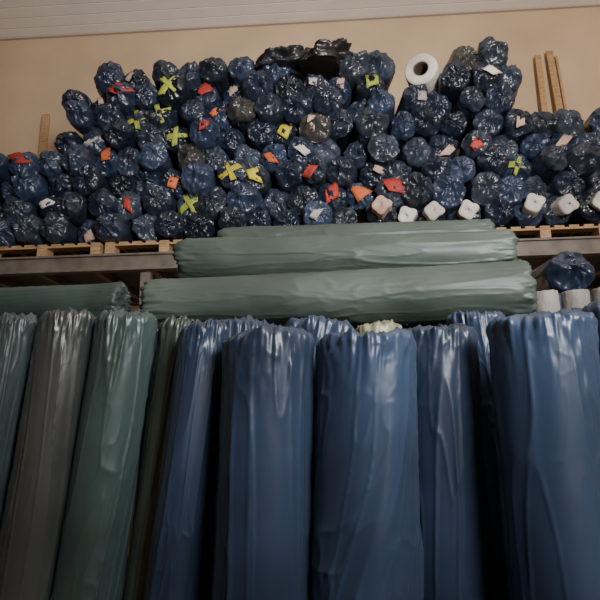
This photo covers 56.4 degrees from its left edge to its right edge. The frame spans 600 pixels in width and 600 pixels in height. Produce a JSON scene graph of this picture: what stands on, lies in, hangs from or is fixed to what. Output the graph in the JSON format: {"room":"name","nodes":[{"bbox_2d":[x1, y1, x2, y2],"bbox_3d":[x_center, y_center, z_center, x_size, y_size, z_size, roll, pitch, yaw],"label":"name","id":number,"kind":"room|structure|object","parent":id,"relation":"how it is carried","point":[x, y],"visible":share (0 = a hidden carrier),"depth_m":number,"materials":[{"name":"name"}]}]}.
{"room":"fabric warehouse","nodes":[
{"label":"fabric warehouse","id":0,"kind":"room"},
{"bbox_2d":[0,7,599,555],"bbox_3d":[0.361,-0.490,7.351,12.400,7.100,0.200,-2,-12,3],"label":"wall","id":1,"kind":"structure","parent":0,"point":[35,74],"depth_m":7.91,"materials":[{"name":"paint"}]},
{"bbox_2d":[0,3,599,40],"bbox_3d":[0.282,-3.972,7.969,12.000,0.030,0.040,-2,-12,3],"label":"trim","id":2,"kind":"structure","parent":1,"relation":"attached to","point":[590,4],"depth_m":7.97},
{"bbox_2d":[0,0,599,36],"bbox_3d":[-0.035,-5.192,2.533,12.400,0.110,11.200,-2,-12,3],"label":"ceiling","id":3,"kind":"structure","parent":0,"point":[17,17],"depth_m":7.77,"materials":[{"name":"white"}]},
{"bbox_3d":[0.112,1.854,1.035,12.400,0.100,11.600,-2,-12,3],"label":"floor","id":4,"kind":"structure","parent":0,"visible":0},
{"bbox_2d":[0,312,37,529],"bbox_3d":[-1.018,0.980,1.643,0.374,1.908,0.198,-2,-12,3],"label":"roll","id":5,"kind":"object","parent":4,"relation":"on","point":[17,332],"visible":0.7,"depth_m":1.74,"materials":[{"name":"green plastic"}]},
{"bbox_2d":[0,306,95,599],"bbox_3d":[-0.824,0.967,1.625,0.374,1.918,0.187,-2,-12,3],"label":"roll","id":6,"kind":"object","parent":4,"relation":"on","point":[37,493],"visible":0.87,"depth_m":1.66,"materials":[{"name":"grey plastic"}]},
{"bbox_2d":[50,308,157,599],"bbox_3d":[-0.634,0.966,1.627,0.387,1.913,0.212,-2,-12,3],"label":"roll","id":7,"kind":"object","parent":4,"relation":"on","point":[94,542],"visible":1,"depth_m":1.65,"materials":[{"name":"green plastic"}]},
{"bbox_2d":[137,331,157,486],"bbox_3d":[-0.503,1.079,2.209,0.289,1.930,0.290,-2,-12,3],"label":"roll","id":8,"kind":"object","parent":4,"relation":"on","point":[155,341],"visible":0.02,"depth_m":2.24,"materials":[{"name":"green plastic"}]},
{"bbox_2d":[122,315,201,599],"bbox_3d":[-0.472,0.987,1.700,0.358,1.896,0.177,-2,-12,3],"label":"roll","id":9,"kind":"object","parent":4,"relation":"on","point":[159,397],"visible":0.52,"depth_m":1.74,"materials":[{"name":"green plastic"}]},
{"bbox_2d":[144,318,229,599],"bbox_3d":[-0.369,0.971,1.549,0.341,1.861,0.161,-2,-12,3],"label":"roll","id":10,"kind":"object","parent":4,"relation":"on","point":[186,480],"visible":0.97,"depth_m":1.59,"materials":[{"name":"blue plastic"}]},
{"bbox_2d":[199,315,276,599],"bbox_3d":[-0.208,0.996,1.765,0.313,1.894,0.250,-2,-12,3],"label":"roll","id":11,"kind":"object","parent":4,"relation":"on","point":[235,325],"visible":0.1,"depth_m":1.74,"materials":[{"name":"blue plastic"}]},
{"bbox_2d":[211,323,314,599],"bbox_3d":[-0.106,0.967,1.438,0.333,1.811,0.273,-1,-12,0],"label":"roll","id":12,"kind":"object","parent":4,"relation":"on","point":[264,514],"visible":1,"depth_m":1.44,"materials":[{"name":"blue plastic"}]},
{"bbox_2d":[0,236,599,548],"bbox_3d":[0.343,1.212,5.925,11.600,3.180,1.785,-2,-12,3],"label":"shelf","id":13,"kind":"object","parent":4,"relation":"on","point":[132,269],"visible":0.16,"depth_m":5.52,"materials":[{"name":"paint"}]},
{"bbox_2d":[0,242,104,257],"bbox_3d":[-2.558,-0.365,6.214,1.208,0.142,1.208,-2,-12,3],"label":"wooden pallet","id":14,"kind":"object","parent":13,"relation":"on","point":[94,248],"visible":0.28,"depth_m":5.66,"materials":[{"name":"brown wood"}]},
{"bbox_2d":[104,239,181,253],"bbox_3d":[-1.320,-0.404,6.151,1.204,0.142,1.204,-2,-12,3],"label":"wooden pallet","id":15,"kind":"object","parent":13,"relation":"on","point":[162,245],"visible":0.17,"depth_m":5.60,"materials":[{"name":"brown wood"}]},
{"bbox_2d":[496,224,599,238],"bbox_3d":[2.393,-0.522,5.960,1.203,0.142,1.203,-2,-12,3],"label":"wooden pallet","id":16,"kind":"object","parent":13,"relation":"on","point":[576,230],"visible":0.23,"depth_m":5.40,"materials":[{"name":"brown wood"}]},
{"bbox_3d":[-3.796,-0.325,6.278,1.204,0.142,1.204,-2,-12,3],"label":"wooden pallet","id":17,"kind":"object","parent":13,"relation":"on","visible":0},
{"bbox_2d":[0,36,599,257],"bbox_3d":[0.041,-1.600,6.346,8.941,2.214,1.758,-2,-12,3],"label":"rolls","id":18,"kind":"object","parent":17,"relation":"on","point":[208,148],"visible":0.96,"depth_m":5.71,"materials":[{"name":"plastic"}]},
{"bbox_2d":[38,114,49,157],"bbox_3d":[-3.502,-1.735,7.580,0.108,1.780,0.210,4,-13,-23],"label":"wooden plank","id":19,"kind":"object","parent":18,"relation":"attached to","point":[45,121],"visible":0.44,"depth_m":7.73,"materials":[{"name":"brown wood"}]},
{"bbox_2d":[255,44,307,83],"bbox_3d":[-0.191,-2.575,6.267,0.674,0.293,0.811,-2,-12,3],"label":"bag","id":20,"kind":"object","parent":18,"relation":"on","point":[289,56],"visible":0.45,"depth_m":5.95,"materials":[{"name":"black plastic"}]},
{"bbox_2d":[297,38,352,81],"bbox_3d":[0.252,-2.614,6.154,0.695,0.320,0.804,-2,-12,3],"label":"bag","id":21,"kind":"object","parent":18,"relation":"on","point":[324,58],"visible":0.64,"depth_m":5.91,"materials":[{"name":"black plastic"}]},
{"bbox_2d":[405,53,440,92],"bbox_3d":[1.421,-2.366,6.246,0.354,0.382,0.834,-6,-13,22],"label":"paper towel roll","id":22,"kind":"object","parent":18,"relation":"on","point":[423,68],"visible":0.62,"depth_m":5.89,"materials":[{"name":"white paper"}]},
{"bbox_2d":[534,55,547,111],"bbox_3d":[3.219,-2.443,7.356,0.111,1.800,0.122,-2,-12,3],"label":"wooden plank","id":23,"kind":"object","parent":18,"relation":"attached to","point":[538,62],"visible":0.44,"depth_m":7.46,"materials":[{"name":"brown wood"}]},
{"bbox_2d":[546,50,566,110],"bbox_3d":[3.431,-2.480,7.347,0.165,1.860,0.142,-2,-12,3],"label":"wooden plank","id":24,"kind":"object","parent":18,"relation":"attached to","point":[553,63],"visible":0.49,"depth_m":7.45,"materials":[{"name":"brown wood"}]},
{"bbox_2d":[284,315,352,551],"bbox_3d":[0.049,0.989,1.764,0.318,1.898,0.266,-2,-12,3],"label":"roll","id":25,"kind":"object","parent":4,"relation":"on","point":[318,326],"visible":0.07,"depth_m":1.83,"materials":[{"name":"blue plastic"}]},
{"bbox_2d":[310,326,423,599],"bbox_3d":[0.163,0.966,1.424,0.371,1.795,0.294,-2,-12,3],"label":"roll","id":26,"kind":"object","parent":4,"relation":"on","point":[367,543],"visible":1,"depth_m":1.42,"materials":[{"name":"blue plastic"}]},
{"bbox_2d":[356,319,401,334],"bbox_3d":[0.310,1.010,1.919,0.193,1.910,0.190,-2,-12,3],"label":"roll","id":27,"kind":"object","parent":4,"relation":"on","point":[384,325],"visible":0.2,"depth_m":2.03,"materials":[{"name":"white fabric"}]},
{"bbox_2d":[402,325,424,328],"bbox_3d":[0.426,1.051,2.156,0.293,1.924,0.294,-2,-12,3],"label":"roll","id":28,"kind":"object","parent":4,"relation":"on","point":[403,326],"visible":0.03,"depth_m":2.23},
{"bbox_2d":[404,323,492,599],"bbox_3d":[0.434,0.979,1.620,0.305,1.842,0.261,-1,-12,0],"label":"roll","id":29,"kind":"object","parent":4,"relation":"on","point":[453,499],"visible":0.67,"depth_m":1.61,"materials":[{"name":"blue plastic"}]},
{"bbox_2d":[446,310,511,599],"bbox_3d":[0.656,0.981,1.843,0.219,1.921,0.224,-2,-12,3],"label":"roll","id":30,"kind":"object","parent":4,"relation":"on","point":[497,531],"visible":0.19,"depth_m":1.83,"materials":[{"name":"blue plastic"}]},
{"bbox_2d":[485,308,599,599],"bbox_3d":[0.691,0.930,1.402,0.296,1.835,0.288,-10,-15,35],"label":"roll","id":31,"kind":"object","parent":4,"relation":"on","point":[545,366],"visible":1,"depth_m":1.41,"materials":[{"name":"blue plastic"}]},
{"bbox_2d":[533,289,559,312],"bbox_3d":[1.171,0.990,2.385,0.152,2.107,0.123,-2,-12,3],"label":"roll","id":32,"kind":"object","parent":4,"relation":"on","point":[548,300],"visible":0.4,"depth_m":2.54,"materials":[{"name":"paper"}]},
{"bbox_2d":[558,293,561,309],"bbox_3d":[1.332,1.039,2.824,0.297,2.187,0.291,-2,-12,3],"label":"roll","id":33,"kind":"object","parent":4,"relation":"on","point":[559,294],"visible":0.02,"depth_m":2.91,"materials":[{"name":"plastic"}]},
{"bbox_2d":[561,289,590,308],"bbox_3d":[1.288,0.986,2.379,0.137,2.108,0.123,-2,-12,3],"label":"roll","id":34,"kind":"object","parent":4,"relation":"on","point":[579,298],"visible":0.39,"depth_m":2.54,"materials":[{"name":"paper"}]},
{"bbox_2d":[571,300,599,355],"bbox_3d":[1.000,0.925,1.540,0.290,1.889,0.296,-2,-12,3],"label":"roll","id":35,"kind":"object","parent":4,"relation":"on","point":[594,306],"visible":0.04,"depth_m":1.65,"materials":[{"name":"blue plastic"}]},
{"bbox_2d":[591,287,599,300],"bbox_3d":[1.436,0.977,2.373,0.123,2.116,0.124,-2,-12,3],"label":"roll","id":36,"kind":"object","parent":4,"relation":"on","point":[595,293],"visible":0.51,"depth_m":2.57,"materials":[{"name":"paper"}]},
{"bbox_3d":[0.949,0.985,1.907,0.252,1.928,0.248,-2,-12,3],"label":"roll","id":37,"kind":"object","parent":4,"relation":"on","visible":0},
{"bbox_2d":[139,260,537,326],"bbox_3d":[0.128,-0.005,2.241,1.560,0.245,0.255,-2,-12,4],"label":"roll","id":38,"kind":"object","parent":37,"relation":"on","point":[425,295],"visible":0.81,"depth_m":2.13,"materials":[{"name":"green plastic"}]},
{"bbox_2d":[172,229,518,277],"bbox_3d":[0.188,-0.179,2.388,1.456,0.217,0.223,-2,-12,3],"label":"roll","id":39,"kind":"object","parent":38,"relation":"on","point":[217,256],"visible":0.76,"depth_m":2.30,"materials":[{"name":"green plastic"}]},
{"bbox_3d":[1.649,1.099,3.131,0.287,2.185,0.291,-2,-12,3],"label":"roll","id":40,"kind":"object","parent":4,"relation":"on","visible":0},
{"bbox_2d":[531,251,594,293],"bbox_3d":[1.480,-0.085,3.347,0.281,0.262,0.888,-2,-12,3],"label":"roll","id":41,"kind":"object","parent":40,"relation":"on","point":[567,270],"visible":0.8,"depth_m":3.00,"materials":[{"name":"blue plastic"}]},
{"bbox_3d":[0.378,0.959,2.488,0.294,2.243,0.290,-2,-12,3],"label":"roll","id":42,"kind":"object","parent":4,"relation":"on","visible":0},
{"bbox_2d":[217,219,495,236],"bbox_3d":[0.255,-0.257,2.618,1.309,0.216,0.216,-2,-12,3],"label":"roll","id":43,"kind":"object","parent":42,"relation":"on","point":[471,225],"visible":0.36,"depth_m":2.55,"materials":[{"name":"green plastic"}]},
{"bbox_3d":[-1.555,1.131,2.634,0.284,2.047,0.279,-2,-12,3],"label":"roll","id":44,"kind":"object","parent":4,"relation":"on","visible":0},
{"bbox_2d":[0,281,131,319],"bbox_3d":[-1.423,0.034,2.849,1.122,0.212,0.218,-2,-12,3],"label":"roll","id":45,"kind":"object","parent":44,"relation":"on","point":[96,298],"visible":0.63,"depth_m":2.75,"materials":[{"name":"green plastic"}]}
]}

